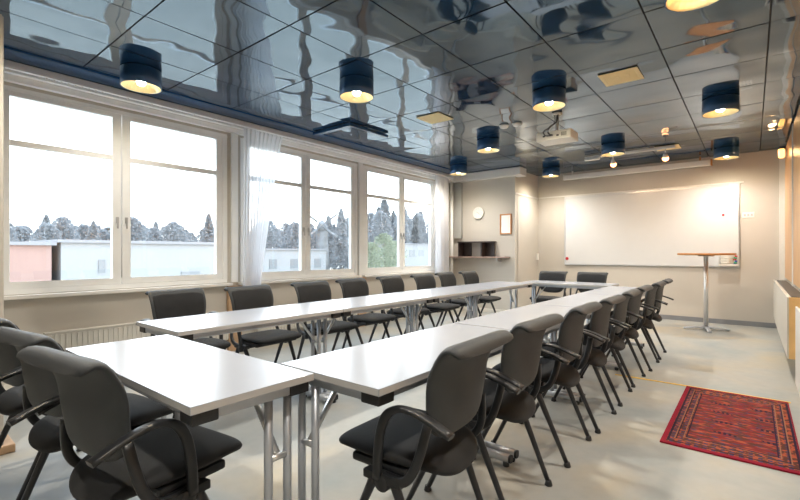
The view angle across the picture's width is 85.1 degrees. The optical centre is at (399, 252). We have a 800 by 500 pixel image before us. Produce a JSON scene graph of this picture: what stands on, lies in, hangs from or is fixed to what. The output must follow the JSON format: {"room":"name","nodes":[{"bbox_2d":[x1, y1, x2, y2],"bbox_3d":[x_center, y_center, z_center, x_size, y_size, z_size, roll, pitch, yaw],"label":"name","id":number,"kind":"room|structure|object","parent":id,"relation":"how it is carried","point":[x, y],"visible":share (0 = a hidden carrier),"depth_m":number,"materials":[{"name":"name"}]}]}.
{"room":"conference room","nodes":[
{"label":"conference room","id":0,"kind":"room"},
{"bbox_2d":[4,81,449,384],"bbox_3d":[-1.796,-0.260,5.441,0.130,2.820,9.410,0,0,39],"label":"wall","id":1,"kind":"structure","parent":0,"point":[35,315],"depth_m":4.24,"materials":[{"name":"paint"}]},
{"bbox_2d":[4,85,232,299],"bbox_3d":[-2.644,-0.492,4.275,0.155,1.755,2.090,0,0,39],"label":"window","id":2,"kind":"structure","parent":1,"relation":"in","point":[120,156],"depth_m":4.22,"materials":[{"name":"paint"}]},
{"bbox_2d":[4,46,449,173],"bbox_3d":[-1.723,-1.559,5.150,0.346,0.022,9.030,0,0,39],"label":"trim","id":3,"kind":"structure","parent":1,"relation":"attached to","point":[10,54],"depth_m":4.56,"materials":[{"name":"blue paint"}]},
{"bbox_2d":[4,59,453,182],"bbox_3d":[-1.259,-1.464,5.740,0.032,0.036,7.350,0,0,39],"label":"rail","id":4,"kind":"object","parent":1,"relation":"attached to","point":[61,80],"visible":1,"depth_m":4.47,"materials":[{"name":"metal"}]},
{"bbox_2d":[243,128,282,285],"bbox_3d":[-1.639,-0.496,5.267,0.061,1.892,0.545,0,0,39],"label":"curtain","id":5,"kind":"object","parent":4,"relation":"hanging from","point":[261,150],"visible":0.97,"depth_m":5.19,"materials":[{"name":"white fabric"}]},
{"bbox_2d":[435,175,448,276],"bbox_3d":[0.804,-0.496,8.295,0.060,1.892,0.479,0,0,39],"label":"curtain","id":6,"kind":"object","parent":4,"relation":"hanging from","point":[441,183],"visible":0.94,"depth_m":8.26,"materials":[{"name":"white fabric"}]},
{"bbox_2d":[231,133,237,281],"bbox_3d":[-1.947,-0.522,5.125,0.029,1.744,0.080,0,0,39],"label":"trim","id":7,"kind":"structure","parent":1,"relation":"attached to","point":[234,137],"depth_m":5.11,"materials":[{"name":"paint"}]},
{"bbox_2d":[227,285,241,350],"bbox_3d":[-1.942,0.770,5.115,0.049,0.760,0.170,0,0,39],"label":"trim","id":8,"kind":"structure","parent":1,"relation":"attached to","point":[229,306],"depth_m":5.05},
{"bbox_2d":[238,138,361,284],"bbox_3d":[-1.278,-0.492,5.967,0.155,1.755,2.040,0,0,39],"label":"window","id":9,"kind":"structure","parent":1,"relation":"in","point":[304,272],"depth_m":5.98,"materials":[{"name":"paint"}]},
{"bbox_2d":[358,162,362,274],"bbox_3d":[-0.612,-0.522,6.779,0.029,1.744,0.080,0,0,39],"label":"trim","id":10,"kind":"structure","parent":1,"relation":"attached to","point":[360,165],"depth_m":6.76,"materials":[{"name":"paint"}]},
{"bbox_2d":[362,165,434,276],"bbox_3d":[0.048,-0.492,7.609,0.155,1.755,2.060,0,0,39],"label":"window","id":11,"kind":"structure","parent":1,"relation":"in","point":[379,271],"depth_m":7.58,"materials":[{"name":"paint"}]},
{"bbox_2d":[450,182,452,271],"bbox_3d":[1.038,-0.125,8.736,0.060,2.550,0.060,0,0,39],"label":"trim","id":12,"kind":"structure","parent":1,"relation":"attached to","point":[451,183],"depth_m":8.71,"materials":[{"name":"white paint"}]},
{"bbox_2d":[0,0,799,175],"bbox_3d":[0.574,-1.621,4.118,5.480,0.137,10.630,0,0,39],"label":"ceiling","id":13,"kind":"structure","parent":0,"point":[357,28],"depth_m":3.58,"materials":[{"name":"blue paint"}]},
{"bbox_2d":[120,63,161,93],"bbox_3d":[-2.210,-1.482,3.725,0.310,0.145,0.310,0,0,39],"label":"ceiling lamp","id":14,"kind":"object","parent":13,"relation":"attached to","point":[140,78],"visible":1,"depth_m":3.65,"materials":[{"name":"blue metal"}]},
{"bbox_2d":[313,123,387,137],"bbox_3d":[-0.640,-1.528,5.670,0.680,0.036,0.700,0,0,39],"label":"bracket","id":15,"kind":"object","parent":13,"relation":"attached to","point":[347,125],"visible":1,"depth_m":5.42,"materials":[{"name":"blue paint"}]},
{"bbox_2d":[339,75,373,102],"bbox_3d":[-0.395,-1.482,3.969,0.310,0.145,0.310,0,0,39],"label":"ceiling lamp","id":16,"kind":"object","parent":13,"relation":"attached to","point":[352,88],"visible":1,"depth_m":3.87,"materials":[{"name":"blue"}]},
{"bbox_2d":[416,112,452,123],"bbox_3d":[0.402,-1.547,5.035,0.310,0.006,0.310,0,0,39],"label":"ceiling vent","id":17,"kind":"object","parent":13,"relation":"in","point":[437,117],"visible":1,"depth_m":5.03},
{"bbox_2d":[421,114,447,122],"bbox_3d":[0.402,-1.547,5.035,0.250,0.005,0.250,0,0,39],"label":"vent grille","id":18,"kind":"object","parent":17,"relation":"attached to","point":[431,118],"depth_m":5.03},
{"bbox_2d":[450,165,466,175],"bbox_3d":[1.053,-1.482,7.863,0.310,0.145,0.310,0,0,39],"label":"ceiling lamp","id":19,"kind":"object","parent":13,"relation":"attached to","point":[455,170],"visible":1,"depth_m":7.75,"materials":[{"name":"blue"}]},
{"bbox_2d":[477,138,499,152],"bbox_3d":[1.225,-1.482,6.054,0.310,0.145,0.310,0,0,39],"label":"ceiling lamp","id":20,"kind":"object","parent":13,"relation":"attached to","point":[485,145],"visible":1,"depth_m":5.94,"materials":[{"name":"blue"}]},
{"bbox_2d":[532,86,565,111],"bbox_3d":[1.442,-1.482,4.221,0.310,0.145,0.310,0,0,39],"label":"ceiling lamp","id":21,"kind":"object","parent":13,"relation":"attached to","point":[551,98],"visible":1,"depth_m":4.13,"materials":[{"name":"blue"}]},
{"bbox_2d":[542,167,559,177],"bbox_3d":[2.800,-1.482,8.085,0.310,0.145,0.310,0,0,39],"label":"ceiling lamp","id":22,"kind":"object","parent":13,"relation":"attached to","point":[550,172],"visible":1,"depth_m":7.97,"materials":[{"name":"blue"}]},
{"bbox_2d":[536,112,577,145],"bbox_3d":[1.732,-1.390,4.835,0.380,0.320,0.359,0,0,39],"label":"projector","id":23,"kind":"object","parent":13,"relation":"hanging from","point":[568,135],"visible":1,"depth_m":4.79,"materials":[{"name":"beige plastic"}]},
{"bbox_2d":[601,142,624,156],"bbox_3d":[3.070,-1.482,6.286,0.310,0.145,0.310,0,0,39],"label":"ceiling lamp","id":24,"kind":"object","parent":13,"relation":"attached to","point":[613,149],"visible":1,"depth_m":6.18,"materials":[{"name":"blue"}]},
{"bbox_2d":[598,66,643,86],"bbox_3d":[1.951,-1.546,3.849,0.310,0.008,0.310,0,0,39],"label":"ceiling vent","id":25,"kind":"object","parent":13,"relation":"in","point":[630,74],"visible":1,"depth_m":3.83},
{"bbox_2d":[603,69,638,84],"bbox_3d":[1.951,-1.546,3.849,0.250,0.008,0.250,0,0,39],"label":"vent grille","id":26,"kind":"object","parent":25,"relation":"attached to","point":[628,75],"depth_m":3.84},
{"bbox_2d":[584,145,674,166],"bbox_3d":[3.472,-1.433,6.657,1.240,0.214,0.111,0,0,39],"label":"track","id":27,"kind":"object","parent":13,"relation":"attached to","point":[665,157],"visible":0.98,"depth_m":6.54,"materials":[{"name":"white metal"}]},
{"bbox_2d":[563,157,712,180],"bbox_3d":[4.056,-1.460,7.650,2.324,0.160,0.100,0,0,39],"label":"projection screen","id":28,"kind":"object","parent":13,"relation":"attached to","point":[700,163],"visible":1,"depth_m":7.51,"materials":[{"name":"white paint"}]},
{"bbox_2d":[664,0,719,11],"bbox_3d":[1.639,-1.482,2.404,0.310,0.145,0.310,0,0,39],"label":"ceiling lamp","id":29,"kind":"object","parent":13,"relation":"attached to","point":[670,5],"visible":1,"depth_m":2.52,"materials":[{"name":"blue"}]},
{"bbox_2d":[702,94,739,117],"bbox_3d":[3.248,-1.482,4.421,0.310,0.145,0.310,0,0,39],"label":"ceiling lamp","id":30,"kind":"object","parent":13,"relation":"attached to","point":[724,105],"visible":1,"depth_m":4.34,"materials":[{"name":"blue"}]},
{"bbox_2d":[713,146,738,159],"bbox_3d":[4.880,-1.482,6.522,0.310,0.145,0.310,0,0,39],"label":"ceiling lamp","id":31,"kind":"object","parent":13,"relation":"attached to","point":[731,152],"visible":1,"depth_m":6.43,"materials":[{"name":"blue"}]},
{"bbox_2d":[0,309,799,499],"bbox_3d":[0.508,1.210,4.171,5.650,0.120,10.730,0,0,39],"label":"floor","id":32,"kind":"structure","parent":0,"point":[628,460],"depth_m":2.65,"materials":[{"name":"plastic"}]},
{"bbox_2d":[0,14,15,454],"bbox_3d":[-2.394,-0.110,2.550,0.320,2.520,0.170,0,0,39],"label":"wall","id":33,"kind":"structure","parent":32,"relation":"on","point":[8,446],"depth_m":2.49,"materials":[{"name":"paint"}]},
{"bbox_2d":[0,318,80,499],"bbox_3d":[-1.800,0.722,2.220,0.556,0.855,0.549,0,0,31],"label":"chair","id":34,"kind":"object","parent":32,"relation":"on","point":[11,404],"visible":0.27,"depth_m":2.03,"materials":[{"name":"black plastic"}]},
{"bbox_2d":[0,326,173,499],"bbox_3d":[-1.312,0.722,1.838,0.556,0.855,0.549,0,0,31],"label":"chair","id":35,"kind":"object","parent":32,"relation":"on","point":[40,385],"visible":0.48,"depth_m":1.71,"materials":[{"name":"black plastic"}]},
{"bbox_2d":[6,346,241,499],"bbox_3d":[-0.879,0.722,1.482,0.556,0.855,0.549,0,0,31],"label":"chair","id":36,"kind":"object","parent":32,"relation":"on","point":[166,458],"visible":1,"depth_m":1.34,"materials":[{"name":"black plastic"}]},
{"bbox_2d":[43,322,228,350],"bbox_3d":[-2.488,0.915,4.322,0.084,0.470,1.648,0,0,39],"label":"radiator","id":37,"kind":"object","parent":32,"relation":"on","point":[70,338],"visible":0.15,"depth_m":3.96,"materials":[{"name":"metal"}]},
{"bbox_2d":[43,322,135,334],"bbox_3d":[-2.488,0.684,4.322,0.084,0.009,1.648,0,0,39],"label":"grille","id":38,"kind":"object","parent":37,"relation":"attached to","point":[132,324],"depth_m":3.93,"materials":[{"name":"metal"}]},
{"bbox_2d":[140,288,230,417],"bbox_3d":[-1.619,0.722,3.350,0.549,0.855,0.556,0,0,39],"label":"chair","id":39,"kind":"object","parent":32,"relation":"on","point":[190,301],"visible":0.44,"depth_m":3.41,"materials":[{"name":"black plastic"}]},
{"bbox_2d":[65,334,313,499],"bbox_3d":[-0.880,0.785,1.708,1.150,0.730,0.430,0,0,39],"label":"folding table","id":40,"kind":"object","parent":32,"relation":"on","point":[202,383],"visible":0.84,"depth_m":1.50,"materials":[{"name":"laminate"}]},
{"bbox_2d":[136,304,342,419],"bbox_3d":[-1.010,0.785,2.936,0.550,0.730,1.195,0,0,39],"label":"folding table","id":41,"kind":"object","parent":32,"relation":"on","point":[191,327],"visible":0.73,"depth_m":2.77,"materials":[{"name":"laminate"}]},
{"bbox_2d":[224,284,301,362],"bbox_3d":[-1.162,0.722,3.725,0.549,0.855,0.556,0,0,37],"label":"chair","id":42,"kind":"object","parent":32,"relation":"on","point":[255,296],"visible":0.69,"depth_m":3.70,"materials":[{"name":"black plastic"}]},
{"bbox_2d":[254,314,356,344],"bbox_3d":[-1.200,0.915,5.917,0.084,0.470,1.708,0,0,39],"label":"radiator","id":43,"kind":"object","parent":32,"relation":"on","point":[293,326],"visible":0.03,"depth_m":5.62,"materials":[{"name":"metal"}]},
{"bbox_2d":[290,281,357,359],"bbox_3d":[-0.732,0.722,4.242,0.549,0.855,0.556,0,0,41],"label":"chair","id":44,"kind":"object","parent":32,"relation":"on","point":[315,291],"visible":0.51,"depth_m":4.25,"materials":[{"name":"black plastic"}]},
{"bbox_2d":[335,278,395,348],"bbox_3d":[-0.370,0.722,4.770,0.549,0.855,0.556,0,0,38],"label":"chair","id":45,"kind":"object","parent":32,"relation":"on","point":[356,287],"visible":0.64,"depth_m":4.74,"materials":[{"name":"black plastic"}]},
{"bbox_2d":[298,293,434,402],"bbox_3d":[-0.256,0.785,3.870,0.550,0.730,1.195,0,0,39],"label":"folding table","id":46,"kind":"object","parent":32,"relation":"on","point":[353,305],"visible":0.55,"depth_m":3.72,"materials":[{"name":"laminate"}]},
{"bbox_2d":[280,323,512,499],"bbox_3d":[0.122,0.785,1.966,0.500,0.730,1.215,0,0,39],"label":"folding table","id":47,"kind":"object","parent":32,"relation":"on","point":[375,372],"visible":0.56,"depth_m":1.61,"materials":[{"name":"laminate"}]},
{"bbox_2d":[376,275,429,339],"bbox_3d":[0.041,0.722,5.326,0.549,0.855,0.556,0,0,39],"label":"chair","id":48,"kind":"object","parent":32,"relation":"on","point":[390,284],"visible":0.57,"depth_m":5.31,"materials":[{"name":"black plastic"}]},
{"bbox_2d":[339,330,520,499],"bbox_3d":[0.091,0.722,1.650,0.549,0.855,0.556,0,0,37],"label":"chair","id":49,"kind":"object","parent":32,"relation":"on","point":[398,446],"visible":1,"depth_m":1.50,"materials":[{"name":"black fabric"}]},
{"bbox_2d":[410,274,459,329],"bbox_3d":[0.471,0.722,5.764,0.549,0.855,0.556,0,0,41],"label":"chair","id":50,"kind":"object","parent":32,"relation":"on","point":[423,281],"visible":0.56,"depth_m":5.74,"materials":[{"name":"black fabric"}]},
{"bbox_2d":[396,286,492,332],"bbox_3d":[0.498,0.785,4.803,0.550,0.730,1.195,0,0,39],"label":"folding table","id":51,"kind":"object","parent":32,"relation":"on","point":[451,292],"visible":0.41,"depth_m":4.68,"materials":[{"name":"laminate"}]},
{"bbox_2d":[434,272,479,325],"bbox_3d":[0.842,0.722,6.350,0.549,0.855,0.556,0,0,38],"label":"chair","id":52,"kind":"object","parent":32,"relation":"on","point":[447,279],"visible":0.5,"depth_m":6.33,"materials":[{"name":"black fabric"}]},
{"bbox_2d":[458,271,500,319],"bbox_3d":[1.246,0.722,6.772,0.549,0.855,0.556,0,0,42],"label":"chair","id":53,"kind":"object","parent":32,"relation":"on","point":[470,277],"visible":0.55,"depth_m":6.78,"materials":[{"name":"black fabric"}]},
{"bbox_2d":[458,281,532,318],"bbox_3d":[1.252,0.785,5.737,0.550,0.730,1.195,0,0,39],"label":"folding table","id":54,"kind":"object","parent":32,"relation":"on","point":[497,286],"visible":0.39,"depth_m":5.56,"materials":[{"name":"laminate"}]},
{"bbox_2d":[424,313,569,499],"bbox_3d":[0.453,0.722,2.114,0.549,0.855,0.556,0,0,40],"label":"chair","id":55,"kind":"object","parent":32,"relation":"on","point":[520,357],"visible":0.7,"depth_m":1.95,"materials":[{"name":"black fabric"}]},
{"bbox_2d":[454,304,591,461],"bbox_3d":[0.895,0.785,2.924,0.500,0.730,1.215,0,0,39],"label":"folding table","id":56,"kind":"object","parent":32,"relation":"on","point":[507,319],"visible":0.3,"depth_m":2.86,"materials":[{"name":"laminate"}]},
{"bbox_2d":[491,301,605,467],"bbox_3d":[0.876,0.722,2.622,0.549,0.855,0.556,0,0,38],"label":"chair","id":57,"kind":"object","parent":32,"relation":"on","point":[568,345],"visible":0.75,"depth_m":2.44,"materials":[{"name":"black plastic"}]},
{"bbox_2d":[530,271,567,302],"bbox_3d":[2.304,0.722,6.769,0.556,0.855,0.549,0,0,39],"label":"chair","id":58,"kind":"object","parent":32,"relation":"on","point":[543,275],"visible":0.52,"depth_m":6.84,"materials":[{"name":"black fabric"}]},
{"bbox_2d":[524,280,618,303],"bbox_3d":[2.345,0.785,6.049,1.170,0.730,0.500,0,0,39],"label":"folding table","id":59,"kind":"object","parent":32,"relation":"on","point":[542,283],"visible":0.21,"depth_m":5.92,"materials":[{"name":"laminate"}]},
{"bbox_2d":[535,293,618,401],"bbox_3d":[1.668,0.785,3.881,0.500,0.730,1.215,0,0,39],"label":"folding table","id":60,"kind":"object","parent":32,"relation":"on","point":[578,299],"visible":0.23,"depth_m":3.81,"materials":[{"name":"laminate"}]},
{"bbox_2d":[531,294,628,433],"bbox_3d":[1.244,0.722,3.063,0.549,0.855,0.556,0,0,39],"label":"chair","id":61,"kind":"object","parent":32,"relation":"on","point":[598,325],"visible":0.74,"depth_m":2.90,"materials":[{"name":"black plastic"}]},
{"bbox_2d":[570,272,608,294],"bbox_3d":[2.763,0.722,6.399,0.556,0.855,0.549,0,0,39],"label":"chair","id":62,"kind":"object","parent":32,"relation":"on","point":[595,277],"visible":0.29,"depth_m":6.53,"materials":[{"name":"black fabric"}]},
{"bbox_2d":[562,289,642,406],"bbox_3d":[1.624,0.722,3.549,0.549,0.855,0.556,0,0,37],"label":"chair","id":63,"kind":"object","parent":32,"relation":"on","point":[619,312],"visible":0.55,"depth_m":3.36,"materials":[{"name":"black plastic"}]},
{"bbox_2d":[582,286,645,365],"bbox_3d":[2.440,0.785,4.838,0.500,0.730,1.215,0,0,39],"label":"folding table","id":64,"kind":"object","parent":32,"relation":"on","point":[609,290],"visible":0.21,"depth_m":4.81,"materials":[{"name":"laminate"}]},
{"bbox_2d":[580,285,654,387],"bbox_3d":[1.979,0.722,4.005,0.549,0.855,0.556,0,0,40],"label":"chair","id":65,"kind":"object","parent":32,"relation":"on","point":[633,306],"visible":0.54,"depth_m":3.84,"materials":[{"name":"black plastic"}]},
{"bbox_2d":[606,281,667,371],"bbox_3d":[2.410,0.722,4.506,0.549,0.855,0.556,0,0,39],"label":"chair","id":66,"kind":"object","parent":32,"relation":"on","point":[649,300],"visible":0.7,"depth_m":4.31,"materials":[{"name":"black plastic"}]},
{"bbox_2d":[623,278,673,359],"bbox_3d":[2.767,0.722,4.964,0.549,0.855,0.556,0,0,38],"label":"chair","id":67,"kind":"object","parent":32,"relation":"on","point":[659,293],"visible":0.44,"depth_m":4.78,"materials":[{"name":"black plastic"}]},
{"bbox_2d":[615,374,790,402],"bbox_3d":[2.504,1.147,3.715,1.230,0.004,0.023,0,0,39],"label":"floor strip","id":68,"kind":"object","parent":32,"relation":"on","point":[615,374],"visible":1,"depth_m":3.78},
{"bbox_2d":[677,253,736,332],"bbox_3d":[4.525,0.578,6.449,0.720,1.136,0.720,0,0,25],"label":"bar table","id":69,"kind":"object","parent":32,"relation":"on","point":[705,326],"visible":1,"depth_m":6.42,"materials":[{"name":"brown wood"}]},
{"bbox_2d":[660,386,799,474],"bbox_3d":[2.264,1.144,2.979,0.650,0.010,1.400,0,0,39],"label":"rug","id":70,"kind":"object","parent":32,"relation":"on","point":[758,431],"visible":1,"depth_m":2.82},
{"bbox_2d":[453,172,537,309],"bbox_3d":[1.938,-0.260,8.999,1.470,2.820,1.220,0,0,39],"label":"wall","id":71,"kind":"structure","parent":0,"point":[496,197],"depth_m":8.42,"materials":[{"name":"paint"}]},
{"bbox_2d":[454,183,462,238],"bbox_3d":[1.171,-0.835,8.789,0.180,1.110,0.068,0,0,39],"label":"duct cover","id":72,"kind":"object","parent":71,"relation":"attached to","point":[458,187],"visible":1,"depth_m":8.75,"materials":[{"name":"beige paint"}]},
{"bbox_2d":[449,256,509,261],"bbox_3d":[1.450,0.125,8.466,1.380,0.090,0.220,0,0,39],"label":"wall shelf","id":73,"kind":"object","parent":71,"relation":"attached to","point":[454,257],"visible":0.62,"depth_m":8.38,"materials":[{"name":"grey wood"}]},
{"bbox_2d":[457,241,495,256],"bbox_3d":[1.482,-0.066,8.443,0.740,0.290,0.200,0,0,39],"label":"open box","id":74,"kind":"object","parent":73,"relation":"on","point":[464,248],"visible":0.89,"depth_m":8.39,"materials":[{"name":"brown wood"}]},
{"bbox_2d":[451,167,525,183],"bbox_3d":[1.660,-1.474,8.415,1.509,0.139,0.280,0,0,39],"label":"trim","id":75,"kind":"structure","parent":71,"relation":"attached to","point":[514,171],"depth_m":8.20,"materials":[{"name":"white paint"}]},
{"bbox_2d":[500,214,511,233],"bbox_3d":[1.980,-0.530,8.167,0.230,0.380,0.020,0,0,39],"label":"framed notice","id":76,"kind":"object","parent":71,"relation":"attached to","point":[505,219],"visible":1,"depth_m":8.16,"materials":[{"name":"white paper"}]},
{"bbox_2d":[538,148,785,322],"bbox_3d":[4.399,-0.260,7.765,4.110,2.820,0.150,0,0,39],"label":"wall","id":77,"kind":"structure","parent":0,"point":[744,293],"depth_m":7.18,"materials":[{"name":"paint"}]},
{"bbox_2d":[457,306,776,327],"bbox_3d":[3.443,1.113,7.711,5.129,0.075,1.133,0,0,39],"label":"baseboard","id":78,"kind":"structure","parent":77,"relation":"attached to","point":[670,317],"depth_m":7.10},
{"bbox_2d":[515,181,743,198],"bbox_3d":[3.767,-1.101,7.459,3.309,0.033,1.119,0,0,39],"label":"trim","id":79,"kind":"structure","parent":77,"relation":"attached to","point":[739,181],"depth_m":7.81,"materials":[{"name":"white paint"}]},
{"bbox_2d":[564,183,739,267],"bbox_3d":[4.298,-0.425,7.728,2.720,1.330,0.030,0,0,39],"label":"whiteboard","id":80,"kind":"object","parent":77,"relation":"attached to","point":[649,227],"visible":1,"depth_m":7.61,"materials":[{"name":"plastic"}]},
{"bbox_2d":[719,255,738,265],"bbox_3d":[5.221,0.130,6.928,0.250,0.170,0.060,0,0,39],"label":"holder","id":81,"kind":"object","parent":80,"relation":"attached to","point":[728,260],"visible":1,"depth_m":6.91,"materials":[{"name":"beige plastic"}]},
{"bbox_2d":[779,158,786,280],"bbox_3d":[5.732,-0.190,6.527,0.079,2.680,0.099,0,0,39],"label":"trim","id":82,"kind":"structure","parent":77,"relation":"attached to","point":[781,160],"depth_m":6.50,"materials":[{"name":"beige paint"}]},
{"bbox_3d":[2.609,-0.260,2.475,0.150,2.820,10.330,0,0,39],"label":"wall","id":83,"kind":"structure","parent":0,"visible":0},
{"bbox_2d":[773,280,799,359],"bbox_3d":[4.537,0.675,5.108,0.155,0.550,3.250,0,0,39],"label":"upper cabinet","id":84,"kind":"object","parent":83,"relation":"attached to","point":[786,296],"visible":0.95,"depth_m":4.21,"materials":[{"name":"wood"}]},
{"bbox_2d":[784,105,799,287],"bbox_3d":[3.176,-0.570,3.316,0.021,1.880,7.950,0,0,39],"label":"trim","id":85,"kind":"structure","parent":83,"relation":"attached to","point":[796,126],"depth_m":5.10,"materials":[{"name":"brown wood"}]},
{"bbox_2d":[795,306,799,395],"bbox_3d":[2.402,0.670,2.463,0.155,0.560,1.650,0,0,39],"label":"upper cabinet","id":86,"kind":"object","parent":83,"relation":"attached to","point":[797,310],"visible":1,"depth_m":3.00,"materials":[{"name":"white paint"}]},
{"label":"outside","id":87,"kind":"structure","parent":0,"visible":0},
{"bbox_3d":[-60.290,5.900,138.640,252.000,0.500,380.000,0,0,39],"label":"ground","id":88,"kind":"structure","parent":87,"visible":0},
{"bbox_2d":[10,225,31,241],"bbox_3d":[-44.248,1.220,50.586,3.473,8.866,3.535,0,0,-32],"label":"tree","id":89,"kind":"object","parent":88,"relation":"on","point":[20,229],"visible":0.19,"depth_m":50.39,"materials":[{"name":"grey plant"}]},
{"bbox_2d":[10,242,56,281],"bbox_3d":[-23.594,2.535,26.492,8.400,6.230,2.504,0,0,39],"label":"building","id":90,"kind":"structure","parent":88,"relation":"on","point":[29,261],"depth_m":24.07,"materials":[{"name":"pink paint"}]},
{"bbox_2d":[30,222,61,240],"bbox_3d":[-38.627,1.137,47.709,3.538,9.032,3.601,0,0,-8],"label":"tree","id":91,"kind":"object","parent":88,"relation":"on","point":[43,227],"visible":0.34,"depth_m":47.24,"materials":[{"name":"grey plant"}]},
{"bbox_2d":[49,216,80,239],"bbox_3d":[-42.199,0.508,54.474,4.032,10.292,4.103,0,0,9],"label":"tree","id":92,"kind":"object","parent":88,"relation":"on","point":[60,222],"visible":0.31,"depth_m":54.28,"materials":[{"name":"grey plant"}]},
{"bbox_2d":[75,223,89,239],"bbox_3d":[-44.643,0.738,61.655,3.852,9.832,3.920,0,0,24],"label":"tree","id":93,"kind":"object","parent":88,"relation":"on","point":[83,229],"visible":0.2,"depth_m":61.04,"materials":[{"name":"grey plant"}]},
{"bbox_2d":[85,220,101,239],"bbox_3d":[-35.804,0.934,51.148,3.005,9.439,3.203,0,0,25],"label":"tree","id":94,"kind":"object","parent":88,"relation":"on","point":[93,233],"visible":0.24,"depth_m":50.85,"materials":[{"name":"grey plant"}]},
{"bbox_2d":[24,239,213,280],"bbox_3d":[-19.773,2.450,31.226,8.400,6.400,9.588,0,0,39],"label":"building","id":95,"kind":"structure","parent":88,"relation":"on","point":[70,259],"depth_m":28.22,"materials":[{"name":"white paint"}]},
{"bbox_2d":[131,216,148,240],"bbox_3d":[-33.449,0.509,54.494,4.031,10.291,4.103,0,0,19],"label":"tree","id":96,"kind":"object","parent":88,"relation":"on","point":[136,225],"visible":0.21,"depth_m":54.29,"materials":[{"name":"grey plant"}]},
{"bbox_2d":[158,221,188,241],"bbox_3d":[-30.202,0.703,57.916,3.879,9.903,3.948,0,0,40],"label":"tree","id":97,"kind":"object","parent":88,"relation":"on","point":[173,228],"visible":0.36,"depth_m":57.52,"materials":[{"name":"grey plant"}]},
{"bbox_2d":[199,213,213,241],"bbox_3d":[-27.001,-0.004,61.574,3.840,11.316,3.603,0,0,33],"label":"tree","id":98,"kind":"object","parent":88,"relation":"on","point":[208,236],"visible":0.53,"depth_m":61.34,"materials":[{"name":"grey plant"}]},
{"bbox_2d":[266,220,283,248],"bbox_3d":[-20.854,0.202,69.159,4.347,10.905,4.272,0,0,-40],"label":"tree","id":99,"kind":"object","parent":88,"relation":"on","point":[272,231],"visible":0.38,"depth_m":68.81,"materials":[{"name":"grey plant"}]},
{"bbox_2d":[281,221,298,248],"bbox_3d":[-17.666,0.158,73.618,4.306,10.993,4.383,0,0,31],"label":"tree","id":100,"kind":"object","parent":88,"relation":"on","point":[294,226],"visible":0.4,"depth_m":72.79,"materials":[{"name":"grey plant"}]},
{"bbox_2d":[262,248,327,271],"bbox_3d":[-17.633,2.585,58.552,9.400,6.130,12.695,0,0,39],"label":"building","id":101,"kind":"structure","parent":88,"relation":"on","point":[275,260],"depth_m":55.62,"materials":[{"name":"white paint"}]},
{"bbox_2d":[310,213,337,269],"bbox_3d":[-13.289,-0.482,74.280,5.412,12.264,3.000,0,0,-11],"label":"windmill","id":102,"kind":"object","parent":88,"relation":"on","point":[321,234],"visible":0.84,"depth_m":73.43,"materials":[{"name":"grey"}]},
{"bbox_2d":[325,215,337,268],"bbox_3d":[-14.672,-0.981,88.667,3.895,13.269,4.428,0,0,16],"label":"tree","id":103,"kind":"object","parent":88,"relation":"on","point":[329,224],"visible":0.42,"depth_m":88.14,"materials":[{"name":"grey plant"}]},
{"bbox_2d":[330,208,348,268],"bbox_3d":[-10.933,-1.363,81.762,4.763,14.035,4.469,0,0,10],"label":"tree","id":104,"kind":"object","parent":88,"relation":"on","point":[341,226],"visible":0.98,"depth_m":81.24,"materials":[{"name":"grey plant"}]},
{"bbox_2d":[368,242,384,267],"bbox_3d":[-3.589,2.171,53.104,3.833,6.963,4.017,0,0,12],"label":"tree","id":105,"kind":"object","parent":88,"relation":"on","point":[371,245],"visible":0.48,"depth_m":52.68,"materials":[{"name":"green plant"}]},
{"bbox_2d":[369,210,393,254],"bbox_3d":[-4.124,-1.627,91.363,5.706,14.566,5.807,0,0,13],"label":"tree","id":106,"kind":"object","parent":88,"relation":"on","point":[380,217],"visible":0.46,"depth_m":90.50,"materials":[{"name":"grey plant"}]},
{"bbox_2d":[368,233,396,266],"bbox_3d":[-2.116,1.498,57.659,4.575,8.310,4.795,0,0,33],"label":"tree","id":107,"kind":"object","parent":88,"relation":"on","point":[381,237],"visible":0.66,"depth_m":57.44,"materials":[{"name":"green plant"}]},
{"bbox_2d":[379,195,393,239],"bbox_3d":[-3.752,-3.885,101.849,5.769,19.081,6.549,0,0,-23],"label":"tree","id":108,"kind":"object","parent":88,"relation":"on","point":[384,206],"visible":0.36,"depth_m":101.49,"materials":[{"name":"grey plant"}]},
{"bbox_2d":[375,243,428,265],"bbox_3d":[0.505,2.010,82.610,7.400,7.280,8.421,0,0,39],"label":"building","id":109,"kind":"structure","parent":88,"relation":"on","point":[417,254],"depth_m":80.41,"materials":[{"name":"white paint"}]},
{"bbox_2d":[393,206,411,242],"bbox_3d":[0.505,-3.192,95.111,6.005,17.697,5.634,0,0,13],"label":"tree","id":110,"kind":"object","parent":88,"relation":"on","point":[407,231],"visible":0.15,"depth_m":94.78,"materials":[{"name":"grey plant"}]},
{"bbox_2d":[410,212,423,243],"bbox_3d":[3.597,-1.872,100.816,4.941,15.056,5.513,0,0,25],"label":"tree","id":111,"kind":"object","parent":88,"relation":"on","point":[416,231],"visible":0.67,"depth_m":100.37,"materials":[{"name":"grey plant"}]},
{"bbox_2d":[409,214,428,243],"bbox_3d":[4.593,-2.150,111.148,6.161,15.612,6.326,0,0,-1],"label":"tree","id":112,"kind":"object","parent":88,"relation":"on","point":[423,223],"visible":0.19,"depth_m":110.61,"materials":[{"name":"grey plant"}]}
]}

